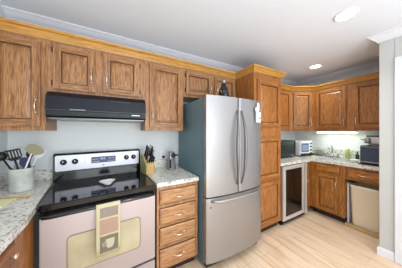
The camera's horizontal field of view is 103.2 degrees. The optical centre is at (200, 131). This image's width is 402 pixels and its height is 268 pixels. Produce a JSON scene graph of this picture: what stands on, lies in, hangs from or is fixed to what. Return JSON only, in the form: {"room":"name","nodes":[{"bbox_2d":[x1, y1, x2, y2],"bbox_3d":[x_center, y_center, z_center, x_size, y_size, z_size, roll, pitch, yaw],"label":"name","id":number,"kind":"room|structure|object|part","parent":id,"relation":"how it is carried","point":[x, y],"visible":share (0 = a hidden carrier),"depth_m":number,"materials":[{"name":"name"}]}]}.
{"room":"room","nodes":[
{"label":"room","id":0,"kind":"room"},
{"bbox_2d":[0,3,6,175],"bbox_3d":[-0.611,0.159,-0.646,0.100,2.450,4.675,0,0,-29],"label":"wall","id":1,"kind":"structure","parent":0,"point":[3,134],"depth_m":1.36,"materials":[{"name":"white paint"}]},
{"bbox_2d":[0,173,7,188],"bbox_3d":[-1.344,0.418,0.776,0.020,0.099,1.474,0,0,-29],"label":"granite upstand","id":2,"kind":"object","parent":1,"relation":"attached to","point":[3,178],"visible":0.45,"depth_m":1.33,"materials":[{"name":"grey stone"}]},
{"bbox_2d":[7,32,294,267],"bbox_3d":[0.174,0.159,2.539,4.700,2.450,0.100,0,0,-29],"label":"wall","id":3,"kind":"structure","parent":0,"point":[69,137],"depth_m":1.69,"materials":[{"name":"white paint"}]},
{"bbox_2d":[0,31,56,130],"bbox_3d":[-1.482,-0.378,1.339,0.332,0.746,0.358,0,0,-29],"label":"upper cabinet","id":4,"kind":"object","parent":3,"relation":"attached to","point":[22,58],"visible":0.98,"depth_m":1.23,"materials":[{"name":"brown wood"}]},
{"bbox_3d":[-1.420,-0.381,1.219,0.283,0.681,0.020,0,0,-29],"label":"door","id":5,"kind":"part","parent":4,"relation":"part of","materials":[{"name":"brown wood"}]},
{"bbox_3d":[-1.306,-0.200,1.253,0.020,0.114,0.034,0,0,-29],"label":"handle","id":6,"kind":"part","parent":4,"relation":"part of","materials":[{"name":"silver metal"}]},
{"bbox_2d":[35,169,52,180],"bbox_3d":[-1.563,0.418,1.487,0.296,0.099,0.020,0,0,-29],"label":"granite upstand","id":7,"kind":"object","parent":3,"relation":"attached to","point":[47,174],"visible":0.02,"depth_m":1.51,"materials":[{"name":"grey stone"}]},
{"bbox_2d":[45,91,145,122],"bbox_3d":[-0.968,-0.206,1.574,0.736,0.219,0.453,0,0,-29],"label":"range hood","id":8,"kind":"object","parent":3,"relation":"attached to","point":[70,107],"visible":1,"depth_m":1.37,"materials":[{"name":"black metal"}]},
{"bbox_2d":[46,40,144,99],"bbox_3d":[-0.998,-0.534,1.613,0.780,0.433,0.358,0,0,-29],"label":"upper cabinet","id":9,"kind":"object","parent":3,"relation":"attached to","point":[69,68],"visible":0.98,"depth_m":1.45,"materials":[{"name":"brown wood"}]},
{"bbox_3d":[-1.104,-0.541,1.397,0.292,0.374,0.020,0,0,-29],"label":"door","id":10,"kind":"part","parent":9,"relation":"part of","materials":[{"name":"brown wood"}]},
{"bbox_3d":[-0.780,-0.541,1.581,0.317,0.374,0.020,0,0,-29],"label":"door","id":11,"kind":"part","parent":9,"relation":"part of","materials":[{"name":"brown wood"}]},
{"bbox_2d":[140,61,182,130],"bbox_3d":[-0.466,-0.378,1.913,0.439,0.746,0.358,0,0,-29],"label":"upper cabinet","id":12,"kind":"object","parent":3,"relation":"attached to","point":[163,83],"visible":0.98,"depth_m":1.78,"materials":[{"name":"brown wood"}]},
{"bbox_2d":[160,150,164,158],"bbox_3d":[-0.496,0.309,2.082,0.072,0.114,0.034,0,0,-29],"label":"wall outlet","id":13,"kind":"object","parent":3,"relation":"attached to","point":[162,152],"visible":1,"depth_m":2.08,"materials":[{"name":"white plastic"}]},
{"bbox_2d":[154,158,177,167],"bbox_3d":[-0.528,0.418,2.071,0.473,0.099,0.020,0,0,-29],"label":"granite upstand","id":14,"kind":"object","parent":3,"relation":"attached to","point":[161,162],"visible":0.56,"depth_m":2.07,"materials":[{"name":"grey stone"}]},
{"bbox_2d":[183,69,235,101],"bbox_3d":[0.084,-0.584,2.224,0.823,0.335,0.358,0,0,-29],"label":"upper cabinet","id":15,"kind":"object","parent":3,"relation":"attached to","point":[196,84],"visible":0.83,"depth_m":2.03,"materials":[{"name":"brown wood"}]},
{"bbox_3d":[-0.022,-0.584,2.008,0.365,0.280,0.020,0,0,-29],"label":"door","id":16,"kind":"part","parent":15,"relation":"part of","materials":[{"name":"brown wood"}]},
{"bbox_3d":[0.332,-0.584,2.209,0.350,0.280,0.020,0,0,-29],"label":"door","id":17,"kind":"part","parent":15,"relation":"part of","materials":[{"name":"brown wood"}]},
{"bbox_2d":[281,89,290,130],"bbox_3d":[1.256,-0.378,2.905,0.792,0.746,0.324,0,0,-29],"label":"upper cabinet","id":18,"kind":"object","parent":3,"relation":"attached to","point":[285,94],"visible":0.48,"depth_m":2.88,"materials":[{"name":"brown wood"}]},
{"bbox_2d":[290,91,314,130],"bbox_3d":[1.949,-0.378,3.173,0.674,0.746,0.539,0,0,-29],"label":"upper cabinet","id":19,"kind":"object","parent":3,"relation":"attached to","point":[302,102],"visible":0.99,"depth_m":2.95,"materials":[{"name":"brown wood"}]},
{"bbox_2d":[0,17,378,90],"bbox_3d":[0.506,-0.788,1.637,4.087,0.073,1.186,0,0,-29],"label":"crown molding","id":20,"kind":"structure","parent":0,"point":[8,25],"depth_m":1.66,"materials":[{"name":"brown wood"}]},
{"bbox_2d":[0,0,401,81],"bbox_3d":[1.317,-1.091,0.514,4.700,0.050,4.800,0,0,-29],"label":"ceiling","id":21,"kind":"structure","parent":0,"point":[290,37],"depth_m":1.59,"materials":[{"name":"white paint"}]},
{"bbox_2d":[309,64,321,68],"bbox_3d":[1.887,-1.062,2.627,0.180,0.007,0.180,0,0,-29],"label":"recessed light","id":22,"kind":"object","parent":21,"relation":"in","point":[317,65],"visible":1,"depth_m":2.62,"materials":[{"name":"white paint"}]},
{"bbox_2d":[333,8,358,21],"bbox_3d":[1.328,-1.062,1.462,0.180,0.007,0.180,0,0,-29],"label":"recessed light","id":23,"kind":"object","parent":21,"relation":"in","point":[344,15],"visible":1,"depth_m":1.45,"materials":[{"name":"white paint"}]},
{"bbox_2d":[177,206,401,267],"bbox_3d":[1.317,1.409,0.514,4.700,0.050,4.800,0,0,-29],"label":"floor","id":24,"kind":"structure","parent":0,"point":[313,239],"depth_m":1.88,"materials":[{"name":"brown wood"}]},
{"bbox_2d":[0,217,32,267],"bbox_3d":[-0.995,0.947,0.563,0.411,0.874,0.860,0,0,-29],"label":"base cabinet","id":25,"kind":"object","parent":24,"relation":"on","point":[19,254],"visible":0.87,"depth_m":0.88,"materials":[{"name":"brown wood"}]},
{"bbox_3d":[-0.798,0.609,0.560,0.020,0.140,0.540,0,0,-29],"label":"drawer","id":26,"kind":"part","parent":25,"relation":"part of","materials":[{"name":"brown wood"}]},
{"bbox_3d":[-0.882,0.594,0.754,0.026,0.027,0.028,0,0,-29],"label":"knob","id":27,"kind":"part","parent":25,"relation":"part of","materials":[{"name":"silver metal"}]},
{"bbox_2d":[0,179,53,254],"bbox_3d":[-1.152,0.489,0.827,0.403,0.040,1.573,0,0,-29],"label":"countertop","id":28,"kind":"structure","parent":25,"relation":"on","point":[15,216],"depth_m":0.94,"materials":[{"name":"stone"}]},
{"bbox_2d":[0,198,16,207],"bbox_3d":[-1.345,0.464,0.998,0.220,0.009,0.140,0,0,-19],"label":"cutting board","id":29,"kind":"object","parent":28,"relation":"on","point":[3,202],"visible":1,"depth_m":1.04,"materials":[{"name":"beige"}]},
{"bbox_2d":[0,194,31,198],"bbox_3d":[-1.353,0.460,1.105,0.290,0.016,0.046,0,0,-15],"label":"wooden spoon","id":30,"kind":"object","parent":28,"relation":"on","point":[25,195],"visible":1,"depth_m":1.11,"materials":[{"name":"brown wood"}]},
{"bbox_2d":[8,166,34,192],"bbox_3d":[-1.421,0.380,1.265,0.146,0.178,0.146,0,0,-29],"label":"utensil crock","id":31,"kind":"object","parent":28,"relation":"on","point":[20,180],"visible":0.93,"depth_m":1.22,"materials":[{"name":"ceramic"}]},
{"bbox_2d":[0,152,12,169],"bbox_3d":[-1.471,0.308,1.239,0.186,0.300,0.070,0,0,-29],"label":"ladle","id":32,"kind":"object","parent":31,"relation":"in","point":[3,156],"visible":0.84,"depth_m":1.21,"materials":[{"name":"black plastic"}]},
{"bbox_2d":[3,148,21,169],"bbox_3d":[-1.456,0.296,1.244,0.119,0.322,0.019,0,0,-39],"label":"slotted turner","id":33,"kind":"object","parent":31,"relation":"in","point":[12,158],"visible":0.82,"depth_m":1.24,"materials":[{"name":"black plastic"}]},
{"bbox_2d":[19,157,31,168],"bbox_3d":[-1.393,0.331,1.260,0.068,0.249,0.036,0,0,-29],"label":"turner","id":34,"kind":"object","parent":31,"relation":"in","point":[23,160],"visible":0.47,"depth_m":1.26,"materials":[{"name":"blue plastic"}]},
{"bbox_2d":[24,144,43,168],"bbox_3d":[-1.368,0.279,1.274,0.175,0.356,0.023,0,0,-21],"label":"spatula","id":35,"kind":"object","parent":31,"relation":"in","point":[32,149],"visible":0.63,"depth_m":1.28,"materials":[{"name":"white plastic"}]},
{"bbox_2d":[32,149,46,166],"bbox_3d":[-1.387,0.297,1.319,0.162,0.320,0.010,0,0,-29],"label":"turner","id":36,"kind":"object","parent":31,"relation":"in","point":[40,155],"visible":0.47,"depth_m":1.33,"materials":[{"name":"white plastic"}]},
{"bbox_2d":[38,149,155,267],"bbox_3d":[-0.887,0.799,1.445,0.777,1.170,0.704,0,0,-33],"label":"range","id":37,"kind":"object","parent":24,"relation":"on","point":[67,216],"visible":0.98,"depth_m":1.28,"materials":[{"name":"white metal"}]},
{"bbox_3d":[-1.293,0.296,1.495,0.052,0.052,0.032,0,0,-33],"label":"knob","id":38,"kind":"part","parent":37,"relation":"part of","materials":[{"name":"black plastic"}]},
{"bbox_3d":[-0.721,0.838,1.218,0.736,0.563,0.030,0,0,-33],"label":"oven door","id":39,"kind":"part","parent":37,"relation":"part of","materials":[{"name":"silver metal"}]},
{"bbox_2d":[38,171,155,212],"bbox_3d":[-0.872,0.494,1.447,0.750,0.044,0.587,0,0,-33],"label":"cooktop","id":40,"kind":"object","parent":37,"relation":"in","point":[70,193],"depth_m":1.30,"materials":[{"name":"black glass"}]},
{"bbox_3d":[-1.049,0.305,1.686,0.740,0.147,0.016,0,0,-33],"label":"control panel","id":41,"kind":"part","parent":37,"relation":"part of","materials":[{"name":"silver metal"}]},
{"bbox_3d":[-0.697,0.542,1.182,0.727,0.024,0.056,0,0,-33],"label":"oven handle","id":42,"kind":"part","parent":37,"relation":"part of","materials":[{"name":"black metal"}]},
{"bbox_2d":[99,179,114,184],"bbox_3d":[-0.857,0.462,1.438,0.125,0.018,0.154,0,0,-10],"label":"spoon rest","id":43,"kind":"object","parent":37,"relation":"on","point":[106,181],"visible":1,"depth_m":1.46,"materials":[{"name":"white ceramic"}]},
{"bbox_2d":[96,200,119,257],"bbox_3d":[-0.679,0.709,1.169,0.152,0.367,0.039,0,0,-34],"label":"dish towel","id":44,"kind":"object","parent":37,"relation":"hanging from","point":[107,214],"visible":1,"depth_m":1.15,"materials":[{"name":"beige fabric"}]},
{"bbox_3d":[-0.721,1.236,1.219,0.736,0.195,0.028,0,0,-33],"label":"storage drawer","id":45,"kind":"part","parent":37,"relation":"part of","materials":[{"name":"pink metal"}]},
{"bbox_2d":[154,181,196,267],"bbox_3d":[-0.356,0.947,1.794,0.420,0.874,0.669,0,0,-29],"label":"base cabinet","id":46,"kind":"object","parent":24,"relation":"on","point":[175,205],"visible":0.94,"depth_m":1.52,"materials":[{"name":"brown wood"}]},
{"bbox_2d":[144,165,198,187],"bbox_3d":[-0.379,0.489,1.798,0.464,0.040,0.643,0,0,-29],"label":"countertop","id":47,"kind":"structure","parent":46,"relation":"on","point":[162,177],"depth_m":1.63,"materials":[{"name":"stone"}]},
{"bbox_2d":[141,154,154,174],"bbox_3d":[-0.595,0.364,1.782,0.102,0.209,0.140,0,0,-43],"label":"knife block","id":48,"kind":"object","parent":47,"relation":"on","point":[148,168],"visible":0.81,"depth_m":1.74,"materials":[{"name":"brown wood"}]},
{"bbox_3d":[-0.630,0.364,1.748,0.006,0.204,0.136,0,0,-43],"label":"panel","id":49,"kind":"part","parent":48,"relation":"part of","materials":[{"name":"beige wood"}]},
{"bbox_2d":[166,151,177,169],"bbox_3d":[-0.357,0.361,1.971,0.114,0.215,0.112,0,0,-39],"label":"can opener","id":50,"kind":"object","parent":47,"relation":"on","point":[171,165],"visible":0.98,"depth_m":1.94,"materials":[{"name":"silver metal"}]},
{"bbox_3d":[-0.214,1.171,1.540,0.374,0.175,0.020,0,0,-29],"label":"drawer","id":51,"kind":"part","parent":46,"relation":"part of","materials":[{"name":"brown wood"}]},
{"bbox_3d":[-0.214,0.974,1.540,0.374,0.170,0.020,0,0,-29],"label":"drawer","id":52,"kind":"part","parent":46,"relation":"part of","materials":[{"name":"brown wood"}]},
{"bbox_3d":[-0.214,0.786,1.540,0.374,0.155,0.020,0,0,-29],"label":"drawer","id":53,"kind":"part","parent":46,"relation":"part of","materials":[{"name":"brown wood"}]},
{"bbox_3d":[-0.214,0.613,1.540,0.374,0.133,0.020,0,0,-29],"label":"drawer","id":54,"kind":"part","parent":46,"relation":"part of","materials":[{"name":"brown wood"}]},
{"bbox_2d":[179,94,260,267],"bbox_3d":[0.233,0.511,1.982,0.761,1.745,0.818,0,0,-29],"label":"refrigerator","id":55,"kind":"object","parent":24,"relation":"on","point":[220,137],"visible":0.97,"depth_m":1.65,"materials":[{"name":"silver metal"}]},
{"bbox_2d":[219,80,228,96],"bbox_3d":[0.262,-0.459,1.825,0.120,0.241,0.120,0,0,-29],"label":"vase","id":56,"kind":"object","parent":55,"relation":"on","point":[223,91],"visible":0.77,"depth_m":1.78,"materials":[{"name":"black glass"}]},
{"bbox_3d":[0.379,0.970,1.723,0.761,0.628,0.091,0,0,-29],"label":"freezer drawer","id":57,"kind":"part","parent":55,"relation":"part of","materials":[{"name":"silver metal"}]},
{"bbox_3d":[0.405,0.684,1.677,0.674,0.024,0.081,0,0,-29],"label":"handle","id":58,"kind":"part","parent":55,"relation":"part of","materials":[{"name":"silver metal"}]},
{"bbox_2d":[255,103,260,122],"bbox_3d":[0.645,-0.208,1.804,0.084,0.225,0.039,0,0,-41],"label":"holder","id":59,"kind":"object","parent":55,"relation":"attached to","point":[258,112],"visible":1,"depth_m":1.79,"materials":[{"name":"white plastic"}]},
{"bbox_2d":[236,72,280,231],"bbox_3d":[0.756,0.317,2.428,0.545,2.135,0.664,0,0,-29],"label":"pantry cabinet","id":60,"kind":"object","parent":24,"relation":"on","point":[265,89],"visible":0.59,"depth_m":2.15,"materials":[{"name":"brown wood"}]},
{"bbox_3d":[0.921,-0.363,2.151,0.460,0.615,0.020,0,0,-29],"label":"door","id":61,"kind":"part","parent":60,"relation":"part of","materials":[{"name":"brown wood"}]},
{"bbox_3d":[0.921,0.964,2.151,0.460,0.560,0.020,0,0,-29],"label":"door","id":62,"kind":"part","parent":60,"relation":"part of","materials":[{"name":"brown wood"}]},
{"bbox_3d":[0.921,0.361,2.151,0.460,0.555,0.020,0,0,-29],"label":"door","id":63,"kind":"part","parent":60,"relation":"part of","materials":[{"name":"brown wood"}]},
{"bbox_2d":[278,162,306,224],"bbox_3d":[1.304,0.950,2.723,0.620,0.868,0.640,0,0,-29],"label":"wine cooler","id":64,"kind":"object","parent":24,"relation":"on","point":[294,176],"visible":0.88,"depth_m":2.44,"materials":[{"name":"silver metal"}]},
{"bbox_2d":[278,213,303,224],"bbox_3d":[1.434,1.352,2.492,0.612,0.064,0.070,0,0,-29],"label":"grille","id":65,"kind":"object","parent":64,"relation":"attached to","point":[281,222],"depth_m":2.39,"materials":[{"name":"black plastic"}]},
{"bbox_3d":[1.424,0.918,2.458,0.436,0.691,0.020,0,0,-29],"label":"glass pane","id":66,"kind":"part","parent":64,"relation":"part of","materials":[{"name":"black glass"}]},
{"bbox_3d":[1.702,0.926,2.606,0.043,0.816,0.044,0,0,-29],"label":"trim","id":67,"kind":"part","parent":64,"relation":"part of","materials":[{"name":"silver metal"}]},
{"bbox_2d":[305,161,352,222],"bbox_3d":[2.173,0.947,2.649,0.799,0.874,0.477,0,0,-29],"label":"base cabinet","id":68,"kind":"object","parent":24,"relation":"on","point":[328,181],"depth_m":2.51,"materials":[{"name":"brown wood"}]},
{"bbox_3d":[1.805,0.897,2.684,0.193,0.774,0.054,0,0,-29],"label":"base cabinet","id":69,"kind":"part","parent":68,"relation":"part of","materials":[{"name":"brown wood"}]},
{"bbox_3d":[1.992,0.972,2.532,0.020,0.575,0.310,0,0,-29],"label":"door","id":70,"kind":"part","parent":68,"relation":"part of","materials":[{"name":"brown wood"}]},
{"bbox_3d":[1.996,0.588,2.525,0.020,0.123,0.325,0,0,-29],"label":"drawer","id":71,"kind":"part","parent":68,"relation":"part of","materials":[{"name":"brown wood"}]},
{"bbox_2d":[347,180,354,222],"bbox_3d":[2.311,1.073,2.437,0.300,0.619,0.017,0,0,-29],"label":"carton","id":72,"kind":"object","parent":24,"relation":"on","point":[349,208],"visible":0.39,"depth_m":2.37,"materials":[{"name":"white cardboard"}]},
{"bbox_2d":[345,166,378,238],"bbox_3d":[2.454,0.947,2.294,0.658,0.874,0.415,0,0,-29],"label":"base cabinet","id":73,"kind":"object","parent":24,"relation":"on","point":[351,173],"visible":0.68,"depth_m":2.17,"materials":[{"name":"brown wood"}]},
{"bbox_2d":[281,154,378,170],"bbox_3d":[1.837,0.489,2.563,1.465,0.040,1.489,0,0,-29],"label":"countertop","id":74,"kind":"structure","parent":73,"relation":"on","point":[296,159],"depth_m":2.47,"materials":[{"name":"stone"}]},
{"bbox_2d":[281,140,295,157],"bbox_3d":[1.422,0.319,2.932,0.500,0.300,0.372,0,0,-29],"label":"microwave","id":75,"kind":"object","parent":74,"relation":"on","point":[288,147],"visible":0.54,"depth_m":2.80,"materials":[{"name":"black plastic"}]},
{"bbox_2d":[295,140,313,156],"bbox_3d":[1.929,0.326,3.061,0.300,0.285,0.260,0,0,-17],"label":"toaster oven","id":76,"kind":"object","parent":74,"relation":"on","point":[303,147],"visible":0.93,"depth_m":2.95,"materials":[{"name":"white plastic"}]},
{"bbox_2d":[314,150,324,155],"bbox_3d":[2.256,0.411,3.042,0.128,0.106,0.127,0,0,-29],"label":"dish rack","id":77,"kind":"object","parent":74,"relation":"on","point":[318,151],"visible":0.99,"depth_m":3.03,"materials":[{"name":"silver metal"}]},
{"bbox_2d":[324,145,339,157],"bbox_3d":[2.339,0.361,2.865,0.159,0.216,0.229,0,0,-29],"label":"faucet","id":78,"kind":"object","parent":74,"relation":"on","point":[331,146],"visible":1,"depth_m":2.88,"materials":[{"name":"silver metal"}]},
{"bbox_2d":[317,157,350,161],"bbox_3d":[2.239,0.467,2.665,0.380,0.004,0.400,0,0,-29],"label":"sink","id":79,"kind":"object","parent":74,"relation":"in","point":[325,158],"visible":0.88,"depth_m":2.63,"materials":[{"name":"silver metal"}]},
{"bbox_2d":[345,148,349,158],"bbox_3d":[2.490,0.373,2.709,0.066,0.190,0.066,0,0,-29],"label":"soap bottle","id":80,"kind":"object","parent":74,"relation":"on","point":[347,150],"visible":1,"depth_m":2.69,"materials":[{"name":"green plastic"}]},
{"bbox_2d":[358,145,378,166],"bbox_3d":[2.414,0.338,2.202,0.230,0.262,0.293,0,0,-29],"label":"countertop oven","id":81,"kind":"object","parent":74,"relation":"on","point":[369,154],"visible":0.53,"depth_m":2.19,"materials":[{"name":"black metal"}]},
{"bbox_3d":[2.347,0.323,2.155,0.004,0.200,0.272,0,0,-29],"label":"glass door","id":82,"kind":"part","parent":81,"relation":"part of","materials":[{"name":"blue"}]},
{"bbox_2d":[360,135,378,145],"bbox_3d":[2.563,0.268,2.303,0.282,0.402,0.309,0,0,-29],"label":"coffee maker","id":83,"kind":"object","parent":74,"relation":"on","point":[371,139],"visible":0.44,"depth_m":2.32,"materials":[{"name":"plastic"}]},
{"bbox_3d":[2.223,1.361,2.174,0.030,0.045,0.397,0,0,-29],"label":"rail","id":84,"kind":"part","parent":73,"relation":"part of","materials":[{"name":"brown wood"}]},
{"bbox_3d":[2.203,0.609,2.158,0.020,0.126,0.365,0,0,-29],"label":"drawer","id":85,"kind":"part","parent":73,"relation":"part of","materials":[{"name":"brown wood"}]},
{"bbox_2d":[350,181,378,233],"bbox_3d":[2.378,1.077,2.256,0.330,0.611,0.340,0,0,-29],"label":"trash can","id":86,"kind":"object","parent":24,"relation":"on","point":[364,196],"visible":0.59,"depth_m":2.19,"materials":[{"name":"beige plastic"}]},
{"bbox_2d":[295,67,378,150],"bbox_3d":[2.525,0.159,2.941,0.100,2.450,1.512,0,0,-29],"label":"wall","id":87,"kind":"structure","parent":0,"point":[352,141],"depth_m":2.89,"materials":[{"name":"white paint"}]},
{"bbox_2d":[315,78,378,132],"bbox_3d":[2.453,-0.358,2.600,0.358,0.786,0.950,0,0,-29],"label":"upper cabinet","id":88,"kind":"object","parent":87,"relation":"attached to","point":[353,106],"depth_m":2.53,"materials":[{"name":"brown wood"}]},
{"bbox_3d":[2.220,-0.386,2.739,0.020,0.671,0.430,0,0,-29],"label":"door","id":89,"kind":"part","parent":88,"relation":"part of","materials":[{"name":"brown wood"}]},
{"bbox_3d":[2.327,0.015,2.753,0.100,0.040,0.545,0,0,-29],"label":"light strip","id":90,"kind":"part","parent":88,"relation":"part of","materials":[{"name":"white plastic"}]},
{"bbox_3d":[2.463,-0.386,2.308,0.020,0.671,0.370,0,0,-29],"label":"door","id":91,"kind":"part","parent":88,"relation":"part of","materials":[{"name":"brown wood"}]},
{"bbox_2d":[377,36,401,261],"bbox_3d":[3.238,0.159,0.673,1.089,2.450,3.188,0,0,-29],"label":"wall","id":92,"kind":"structure","parent":0,"point":[390,49],"depth_m":1.74,"materials":[{"name":"grey paint"}]},
{"bbox_2d":[2,5,401,85],"bbox_3d":[1.321,-1.026,0.502,4.395,0.080,4.575,0,0,-29],"label":"trim","id":93,"kind":"structure","parent":92,"relation":"attached to","point":[11,13],"depth_m":1.80,"materials":[{"name":"white paint"}]},
{"bbox_2d":[312,147,359,158],"bbox_3d":[2.467,0.399,2.919,0.020,0.139,1.490,0,0,-29],"label":"granite upstand","id":94,"kind":"object","parent":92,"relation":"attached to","point":[340,152],"visible":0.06,"depth_m":2.91,"materials":[{"name":"grey stone"}]},
{"bbox_2d":[394,56,401,264],"bbox_3d":[2.288,0.304,1.258,0.018,2.160,0.980,0,0,-29],"label":"trim","id":95,"kind":"structure","parent":92,"relation":"attached to","point":[397,60],"depth_m":1.66,"materials":[{"name":"white paint"}]}
]}

